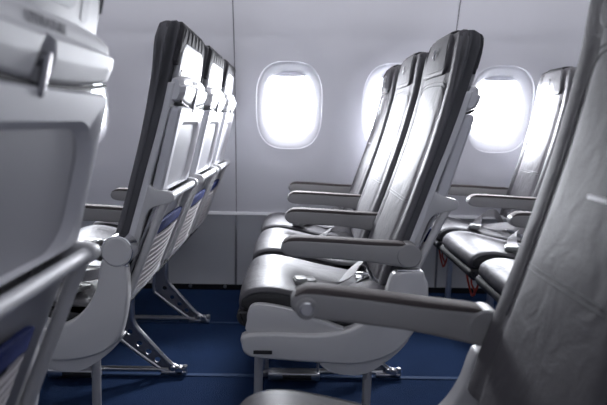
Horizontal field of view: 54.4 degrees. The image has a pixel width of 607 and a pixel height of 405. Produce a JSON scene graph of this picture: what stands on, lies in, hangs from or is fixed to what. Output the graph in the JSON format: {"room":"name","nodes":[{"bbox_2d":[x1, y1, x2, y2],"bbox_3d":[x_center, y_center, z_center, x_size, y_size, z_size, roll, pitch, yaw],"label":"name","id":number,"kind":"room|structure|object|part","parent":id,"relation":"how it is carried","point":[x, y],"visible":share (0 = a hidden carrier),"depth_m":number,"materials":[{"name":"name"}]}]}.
{"room":"aircraft cabin","nodes":[
{"label":"aircraft cabin","id":0,"kind":"room"},
{"bbox_2d":[38,288,497,404],"bbox_3d":[0.293,0.753,1.368,4.150,0.050,4.000,1,8,-1],"label":"floor","id":1,"kind":"structure","parent":0,"point":[205,348],"depth_m":2.18,"materials":[{"name":"blue carpet"}]},
{"bbox_2d":[15,315,48,404],"bbox_3d":[-0.665,0.544,0.362,0.528,0.600,1.455,1,8,-1],"label":"frame","id":2,"kind":"object","parent":1,"relation":"on","point":[37,347],"visible":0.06,"depth_m":1.02,"materials":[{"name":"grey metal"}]},
{"bbox_2d":[0,0,112,404],"bbox_3d":[-0.595,0.040,0.698,0.624,0.825,0.504,1,8,-1],"label":"seat","id":3,"kind":"object","parent":2,"relation":"on","point":[52,58],"visible":1,"depth_m":0.75,"materials":[{"name":"grey plastic"}]},
{"bbox_3d":[-0.399,0.217,0.936,0.136,0.290,0.029,1,8,-1],"label":"pocket rail","id":4,"kind":"part","parent":3,"relation":"part of","materials":[{"name":"grey plastic"}]},
{"bbox_3d":[-0.391,0.132,0.926,0.140,0.209,0.029,1,8,-1],"label":"arm","id":5,"kind":"part","parent":3,"relation":"part of","materials":[{"name":"grey plastic"}]},
{"bbox_2d":[38,232,209,404],"bbox_3d":[-0.672,0.283,2.274,0.528,0.600,1.455,1,8,-1],"label":"frame","id":6,"kind":"object","parent":1,"relation":"on","point":[85,339],"visible":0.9,"depth_m":1.56,"materials":[{"name":"grey plastic"}]},
{"bbox_3d":[-0.584,0.524,1.660,0.044,0.290,0.044,1,8,-1],"label":"post","id":7,"kind":"part","parent":6,"relation":"part of","materials":[{"name":"grey metal"}]},
{"bbox_2d":[48,20,206,321],"bbox_3d":[-0.627,-0.107,1.767,0.624,0.825,0.446,1,8,-1],"label":"seat","id":8,"kind":"object","parent":6,"relation":"on","point":[172,120],"visible":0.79,"depth_m":1.59,"materials":[{"name":"grey plastic"}]},
{"bbox_2d":[51,260,99,312],"bbox_3d":[-0.737,0.233,1.812,0.418,0.094,0.442,1,8,-1],"label":"seat cushion","id":9,"kind":"object","parent":8,"relation":"on","point":[85,293],"depth_m":1.67,"materials":[{"name":"grey leather"}]},
{"bbox_3d":[-0.453,-0.158,1.762,0.189,0.701,0.410,1,8,-1],"label":"backrest","id":10,"kind":"part","parent":8,"relation":"part of","materials":[{"name":"grey leather"}]},
{"bbox_3d":[-0.427,0.124,1.613,0.136,0.291,0.025,1,8,-1],"label":"pocket rail","id":11,"kind":"part","parent":8,"relation":"part of","materials":[{"name":"grey plastic"}]},
{"bbox_3d":[-0.419,0.039,1.601,0.140,0.209,0.026,1,8,-1],"label":"arm","id":12,"kind":"part","parent":8,"relation":"part of","materials":[{"name":"grey plastic"}]},
{"bbox_3d":[-0.431,0.074,1.981,0.136,0.290,0.025,1,8,-1],"label":"pocket rail","id":13,"kind":"part","parent":8,"relation":"part of","materials":[{"name":"grey plastic"}]},
{"bbox_3d":[-0.423,-0.011,1.971,0.140,0.209,0.026,1,8,-1],"label":"arm","id":14,"kind":"part","parent":8,"relation":"part of","materials":[{"name":"grey plastic"}]},
{"bbox_3d":[-0.553,0.452,2.074,0.224,0.318,0.017,1,8,-1],"label":"leg","id":15,"kind":"part","parent":6,"relation":"part of","materials":[{"name":"silver metal"}]},
{"bbox_2d":[78,45,225,272],"bbox_3d":[-0.632,-0.173,2.249,0.624,0.825,0.494,1,8,-1],"label":"seat","id":16,"kind":"object","parent":6,"relation":"on","point":[201,168],"visible":0.46,"depth_m":2.17,"materials":[{"name":"grey plastic"}]},
{"bbox_2d":[78,225,116,260],"bbox_3d":[-0.742,0.164,2.317,0.418,0.094,0.442,1,8,-1],"label":"seat cushion","id":17,"kind":"object","parent":16,"relation":"on","point":[98,234],"depth_m":2.32,"materials":[{"name":"grey leather"}]},
{"bbox_3d":[-0.640,0.051,2.057,0.370,0.071,0.047,1,8,-1],"label":"armrest","id":18,"kind":"part","parent":16,"relation":"part of","materials":[{"name":"grey plastic"}]},
{"bbox_3d":[-0.432,0.055,2.119,0.136,0.291,0.025,1,8,-1],"label":"pocket rail","id":19,"kind":"part","parent":16,"relation":"part of","materials":[{"name":"grey plastic"}]},
{"bbox_3d":[-0.424,-0.030,2.106,0.140,0.209,0.026,1,8,-1],"label":"arm","id":20,"kind":"part","parent":16,"relation":"part of","materials":[{"name":"grey plastic"}]},
{"bbox_3d":[-0.436,0.005,2.486,0.136,0.290,0.025,1,8,-1],"label":"pocket rail","id":21,"kind":"part","parent":16,"relation":"part of","materials":[{"name":"grey plastic"}]},
{"bbox_3d":[-0.428,-0.080,2.476,0.140,0.209,0.026,1,8,-1],"label":"arm","id":22,"kind":"part","parent":16,"relation":"part of","materials":[{"name":"grey plastic"}]},
{"bbox_2d":[92,59,235,243],"bbox_3d":[-0.638,-0.240,2.738,0.624,0.825,0.465,1,8,-1],"label":"seat","id":23,"kind":"object","parent":6,"relation":"on","point":[228,77],"visible":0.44,"depth_m":2.62,"materials":[{"name":"grey plastic"}]},
{"bbox_2d":[92,221,117,227],"bbox_3d":[-0.747,0.101,2.779,0.418,0.094,0.369,1,8,-1],"label":"seat cushion","id":24,"kind":"object","parent":23,"relation":"on","point":[113,224],"depth_m":2.59,"materials":[{"name":"grey leather"}]},
{"bbox_3d":[-0.646,-0.018,2.560,0.370,0.071,0.047,1,8,-1],"label":"armrest","id":25,"kind":"part","parent":23,"relation":"part of","materials":[{"name":"grey plastic"}]},
{"bbox_3d":[-0.438,-0.012,2.611,0.136,0.291,0.021,1,8,-1],"label":"pocket rail","id":26,"kind":"part","parent":23,"relation":"part of","materials":[{"name":"grey plastic"}]},
{"bbox_3d":[-0.430,-0.097,2.598,0.140,0.209,0.022,1,8,-1],"label":"arm","id":27,"kind":"part","parent":23,"relation":"part of","materials":[{"name":"grey plastic"}]},
{"bbox_3d":[-0.441,-0.054,2.918,0.136,0.290,0.021,1,8,-1],"label":"pocket rail","id":28,"kind":"part","parent":23,"relation":"part of","materials":[{"name":"grey plastic"}]},
{"bbox_3d":[-0.433,-0.139,2.907,0.140,0.209,0.022,1,8,-1],"label":"arm","id":29,"kind":"part","parent":23,"relation":"part of","materials":[{"name":"grey plastic"}]},
{"bbox_3d":[-0.559,0.377,2.619,0.224,0.318,0.017,1,8,-1],"label":"leg","id":30,"kind":"part","parent":6,"relation":"part of","materials":[{"name":"silver metal"}]},
{"bbox_2d":[136,320,239,323],"bbox_3d":[0.279,0.551,2.652,4.150,0.004,0.022,1,8,-1],"label":"trim","id":31,"kind":"structure","parent":1,"relation":"on","point":[137,321],"depth_m":2.63,"materials":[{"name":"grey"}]},
{"bbox_2d":[46,372,457,379],"bbox_3d":[0.286,0.625,2.107,4.150,0.004,0.022,1,8,-1],"label":"trim","id":32,"kind":"structure","parent":1,"relation":"on","point":[103,373],"depth_m":2.10,"materials":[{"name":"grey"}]},
{"bbox_2d":[143,283,486,293],"bbox_3d":[0.273,0.457,3.216,4.150,0.036,0.078,1,8,-1],"label":"baseboard","id":33,"kind":"structure","parent":1,"relation":"on","point":[148,285],"depth_m":3.17,"materials":[{"name":"black plastic"}]},
{"bbox_2d":[241,268,427,404],"bbox_3d":[0.087,0.334,2.291,0.528,0.522,1.452,1,8,-1],"label":"frame","id":34,"kind":"object","parent":1,"relation":"on","point":[273,331],"visible":0.64,"depth_m":1.57,"materials":[{"name":"grey plastic"}]},
{"bbox_3d":[-0.130,0.532,1.666,0.044,0.290,0.044,1,8,-1],"label":"post","id":35,"kind":"part","parent":34,"relation":"part of","materials":[{"name":"grey metal"}]},
{"bbox_3d":[-0.134,0.458,2.080,0.040,0.316,0.040,1,8,-1],"label":"leg","id":36,"kind":"part","parent":34,"relation":"part of","materials":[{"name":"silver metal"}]},
{"bbox_2d":[261,64,400,237],"bbox_3d":[0.135,-0.223,2.749,0.650,0.818,0.465,1,8,-1],"label":"seat","id":37,"kind":"object","parent":34,"relation":"on","point":[347,196],"visible":0.51,"depth_m":2.63,"materials":[{"name":"grey leather"}]},
{"bbox_2d":[261,212,351,237],"bbox_3d":[0.013,0.114,2.789,0.418,0.094,0.369,1,8,-1],"label":"seat cushion","id":38,"kind":"object","parent":37,"relation":"on","point":[277,219],"depth_m":2.65,"materials":[{"name":"grey leather"}]},
{"bbox_3d":[0.110,-0.060,2.979,0.370,0.071,0.047,1,8,-1],"label":"armrest","id":39,"kind":"part","parent":37,"relation":"part of","materials":[{"name":"grey plastic"}]},
{"bbox_3d":[0.114,-0.004,2.571,0.370,0.071,0.047,1,8,-1],"label":"armrest","id":40,"kind":"part","parent":37,"relation":"part of","materials":[{"name":"grey plastic"}]},
{"bbox_3d":[0.309,-0.274,2.740,0.189,0.701,0.342,4,8,-1],"label":"backrest","id":41,"kind":"part","parent":37,"relation":"part of","materials":[{"name":"grey leather"}]},
{"bbox_2d":[253,52,428,274],"bbox_3d":[0.141,-0.156,2.260,0.650,0.818,0.494,1,8,-1],"label":"seat","id":42,"kind":"object","parent":34,"relation":"on","point":[358,223],"visible":0.61,"depth_m":2.12,"materials":[{"name":"grey leather"}]},
{"bbox_2d":[253,228,365,270],"bbox_3d":[0.018,0.177,2.328,0.418,0.094,0.442,1,8,-1],"label":"seat cushion","id":43,"kind":"object","parent":42,"relation":"on","point":[269,241],"depth_m":2.17,"materials":[{"name":"grey leather"}]},
{"bbox_3d":[0.120,0.064,2.067,0.370,0.071,0.047,1,8,-1],"label":"armrest","id":44,"kind":"part","parent":42,"relation":"part of","materials":[{"name":"grey plastic"}]},
{"bbox_3d":[0.314,-0.211,2.278,0.189,0.701,0.410,4,8,-1],"label":"backrest","id":45,"kind":"part","parent":42,"relation":"part of","materials":[{"name":"grey leather"}]},
{"bbox_2d":[237,29,483,326],"bbox_3d":[0.146,-0.087,1.755,0.650,0.818,0.492,1,8,-1],"label":"seat","id":46,"kind":"object","parent":34,"relation":"on","point":[402,235],"visible":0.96,"depth_m":1.60,"materials":[{"name":"grey leather"}]},
{"bbox_2d":[239,254,371,310],"bbox_3d":[0.023,0.246,1.823,0.418,0.094,0.442,1,8,-1],"label":"seat cushion","id":47,"kind":"object","parent":46,"relation":"on","point":[269,278],"depth_m":1.77,"materials":[{"name":"grey leather"}]},
{"bbox_3d":[0.126,0.133,1.564,0.370,0.071,0.047,1,8,-1],"label":"armrest","id":48,"kind":"part","parent":46,"relation":"part of","materials":[{"name":"grey plastic"}]},
{"bbox_3d":[0.320,-0.142,1.773,0.189,0.701,0.410,4,8,-1],"label":"backrest","id":49,"kind":"part","parent":46,"relation":"part of","materials":[{"name":"grey leather"}]},
{"bbox_3d":[0.333,0.140,1.624,0.136,0.291,0.025,4,8,-1],"label":"pocket rail","id":50,"kind":"part","parent":46,"relation":"part of","materials":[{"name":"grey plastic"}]},
{"bbox_3d":[0.345,0.056,1.611,0.140,0.209,0.026,4,8,-1],"label":"arm","id":51,"kind":"part","parent":46,"relation":"part of","materials":[{"name":"grey plastic"}]},
{"bbox_3d":[0.176,0.537,1.670,0.044,0.290,0.044,1,8,-1],"label":"post","id":52,"kind":"part","parent":34,"relation":"part of","materials":[{"name":"grey metal"}]},
{"bbox_3d":[0.207,0.465,2.085,0.224,0.318,0.017,1,8,-1],"label":"leg","id":53,"kind":"part","parent":34,"relation":"part of","materials":[{"name":"silver metal"}]},
{"bbox_2d":[439,345,480,404],"bbox_3d":[0.169,0.597,0.377,0.528,0.522,1.452,1,8,-1],"label":"frame","id":54,"kind":"object","parent":1,"relation":"on","point":[459,394],"visible":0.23,"depth_m":1.04,"materials":[{"name":"grey plastic"}]},
{"bbox_2d":[240,0,606,404],"bbox_3d":[0.204,0.044,0.781,0.629,0.823,0.492,1,8,-1],"label":"seat","id":55,"kind":"object","parent":54,"relation":"on","point":[544,341],"visible":1,"depth_m":0.86,"materials":[{"name":"grey leather"}]},
{"bbox_2d":[240,390,356,404],"bbox_3d":[0.092,0.387,0.804,0.418,0.094,0.442,1,8,-1],"label":"seat cushion","id":56,"kind":"object","parent":55,"relation":"on","point":[268,397],"depth_m":0.98,"materials":[{"name":"grey leather"}]},
{"bbox_3d":[0.161,0.197,1.023,0.370,0.071,0.047,5,8,-1],"label":"armrest","id":57,"kind":"part","parent":55,"relation":"part of","materials":[{"name":"grey plastic"}]},
{"bbox_3d":[0.379,-0.004,0.754,0.189,0.701,0.410,2,8,-1],"label":"backrest","id":58,"kind":"part","parent":55,"relation":"part of","materials":[{"name":"grey leather"}]},
{"bbox_2d":[445,258,493,307],"bbox_3d":[0.872,0.347,2.302,0.528,0.522,1.452,1,8,-1],"label":"frame","id":59,"kind":"object","parent":1,"relation":"on","point":[489,300],"visible":0.02,"depth_m":2.61,"materials":[{"name":"grey metal"}]},
{"bbox_3d":[0.644,0.397,2.635,0.040,0.316,0.040,1,8,-1],"label":"leg","id":60,"kind":"part","parent":59,"relation":"part of","materials":[{"name":"silver metal"}]},
{"bbox_2d":[440,211,531,296],"bbox_3d":[0.911,-0.091,2.277,0.624,0.936,0.494,1,8,-1],"label":"seat","id":61,"kind":"object","parent":59,"relation":"on","point":[466,250],"visible":0.3,"depth_m":2.22,"materials":[{"name":"grey leather"}]},
{"bbox_2d":[442,231,520,268],"bbox_3d":[0.802,0.191,2.338,0.418,0.094,0.442,1,8,-1],"label":"seat cushion","id":62,"kind":"object","parent":61,"relation":"on","point":[467,250],"depth_m":2.26,"materials":[{"name":"grey leather"}]},
{"bbox_3d":[0.905,0.078,2.078,0.370,0.071,0.047,1,8,-1],"label":"armrest","id":63,"kind":"part","parent":61,"relation":"part of","materials":[{"name":"grey plastic"}]},
{"bbox_3d":[0.650,0.472,2.091,0.040,0.316,0.040,1,8,-1],"label":"leg","id":64,"kind":"part","parent":59,"relation":"part of","materials":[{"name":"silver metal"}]},
{"bbox_2d":[475,258,513,302],"bbox_3d":[0.917,-0.022,1.773,0.624,0.936,0.492,1,8,-1],"label":"seat","id":65,"kind":"object","parent":59,"relation":"on","point":[493,275],"visible":0.18,"depth_m":1.91,"materials":[{"name":"grey leather"}]},
{"bbox_2d":[431,66,576,266],"bbox_3d":[0.906,-0.158,2.766,0.624,0.936,0.465,1,8,-1],"label":"seat","id":66,"kind":"object","parent":59,"relation":"on","point":[554,85],"visible":0.56,"depth_m":2.69,"materials":[{"name":"grey leather"}]},
{"bbox_2d":[431,215,521,242],"bbox_3d":[0.797,0.128,2.800,0.418,0.094,0.369,1,8,-1],"label":"seat cushion","id":67,"kind":"object","parent":66,"relation":"on","point":[496,230],"depth_m":2.69,"materials":[{"name":"grey leather"}]},
{"bbox_3d":[0.894,-0.047,2.989,0.370,0.071,0.047,1,8,-1],"label":"armrest","id":68,"kind":"part","parent":66,"relation":"part of","materials":[{"name":"grey plastic"}]},
{"bbox_3d":[0.899,0.009,2.581,0.370,0.071,0.047,1,8,-1],"label":"armrest","id":69,"kind":"part","parent":66,"relation":"part of","materials":[{"name":"grey plastic"}]},
{"bbox_3d":[1.081,-0.263,2.750,0.189,0.701,0.342,1,8,-1],"label":"backrest","id":70,"kind":"part","parent":66,"relation":"part of","materials":[{"name":"grey leather"}]},
{"bbox_2d":[86,0,590,215],"bbox_3d":[0.296,-0.545,2.853,4.150,1.280,0.355,1,8,-1],"label":"wall","id":71,"kind":"structure","parent":0,"point":[344,42],"depth_m":2.88,"materials":[{"name":"white plastic"}]},
{"bbox_2d":[99,82,109,141],"bbox_3d":[-1.138,-0.509,2.990,0.328,0.430,0.146,1,8,-1],"label":"window","id":72,"kind":"structure","parent":71,"relation":"in","point":[105,126],"depth_m":3.00,"materials":[{"name":"white plastic"}]},
{"bbox_2d":[232,0,236,211],"bbox_3d":[-0.339,-0.557,2.848,0.004,1.270,0.356,1,8,-1],"label":"trim","id":73,"kind":"structure","parent":71,"relation":"attached to","point":[232,0],"depth_m":2.97,"materials":[{"name":"grey plastic"}]},
{"bbox_2d":[235,215,236,283],"bbox_3d":[-0.357,0.250,3.123,0.012,0.374,0.012,1,8,-1],"label":"trim","id":74,"kind":"structure","parent":71,"relation":"attached to","point":[235,215],"depth_m":3.12,"materials":[{"name":"grey plastic"}]},
{"bbox_2d":[257,62,321,147],"bbox_3d":[-0.072,-0.490,3.005,0.328,0.430,0.146,1,8,-1],"label":"window","id":75,"kind":"structure","parent":71,"relation":"in","point":[283,69],"depth_m":3.00,"materials":[{"name":"white plastic"}]},
{"bbox_2d":[274,72,305,76],"bbox_3d":[-0.069,-0.651,2.982,0.224,0.028,0.018,1,8,-1],"label":"shade","id":76,"kind":"object","parent":75,"relation":"attached to","point":[283,74],"depth_m":2.98,"materials":[{"name":"white plastic"}]},
{"bbox_2d":[80,211,522,287],"bbox_3d":[0.278,0.251,3.156,4.150,0.390,0.060,1,8,-1],"label":"wall panel","id":77,"kind":"object","parent":71,"relation":"attached to","point":[208,256],"depth_m":3.13,"materials":[{"name":"grey plastic"}]},
{"bbox_2d":[362,64,401,140],"bbox_3d":[0.461,-0.481,3.012,0.328,0.430,0.146,1,8,-1],"label":"window","id":78,"kind":"structure","parent":71,"relation":"in","point":[379,72],"depth_m":2.98,"materials":[{"name":"white plastic"}]},
{"bbox_2d":[434,248,437,286],"bbox_3d":[0.710,0.269,3.138,0.012,0.374,0.012,1,8,-1],"label":"trim","id":79,"kind":"structure","parent":71,"relation":"attached to","point":[436,261],"depth_m":3.14,"materials":[{"name":"grey plastic"}]},
{"bbox_2d":[438,0,460,214],"bbox_3d":[0.728,-0.538,2.862,0.004,1.270,0.356,1,8,-1],"label":"trim","id":80,"kind":"structure","parent":71,"relation":"attached to","point":[460,0],"depth_m":2.80,"materials":[{"name":"grey plastic"}]},
{"bbox_2d":[467,66,532,151],"bbox_3d":[0.993,-0.472,3.019,0.328,0.430,0.146,1,8,-1],"label":"window","id":81,"kind":"structure","parent":71,"relation":"in","point":[520,76],"depth_m":3.02,"materials":[{"name":"white plastic"}]},
{"bbox_2d":[484,76,514,80],"bbox_3d":[0.996,-0.632,2.997,0.224,0.028,0.018,1,8,-1],"label":"shade","id":82,"kind":"object","parent":81,"relation":"attached to","point":[489,78],"depth_m":2.99,"materials":[{"name":"white plastic"}]}
]}

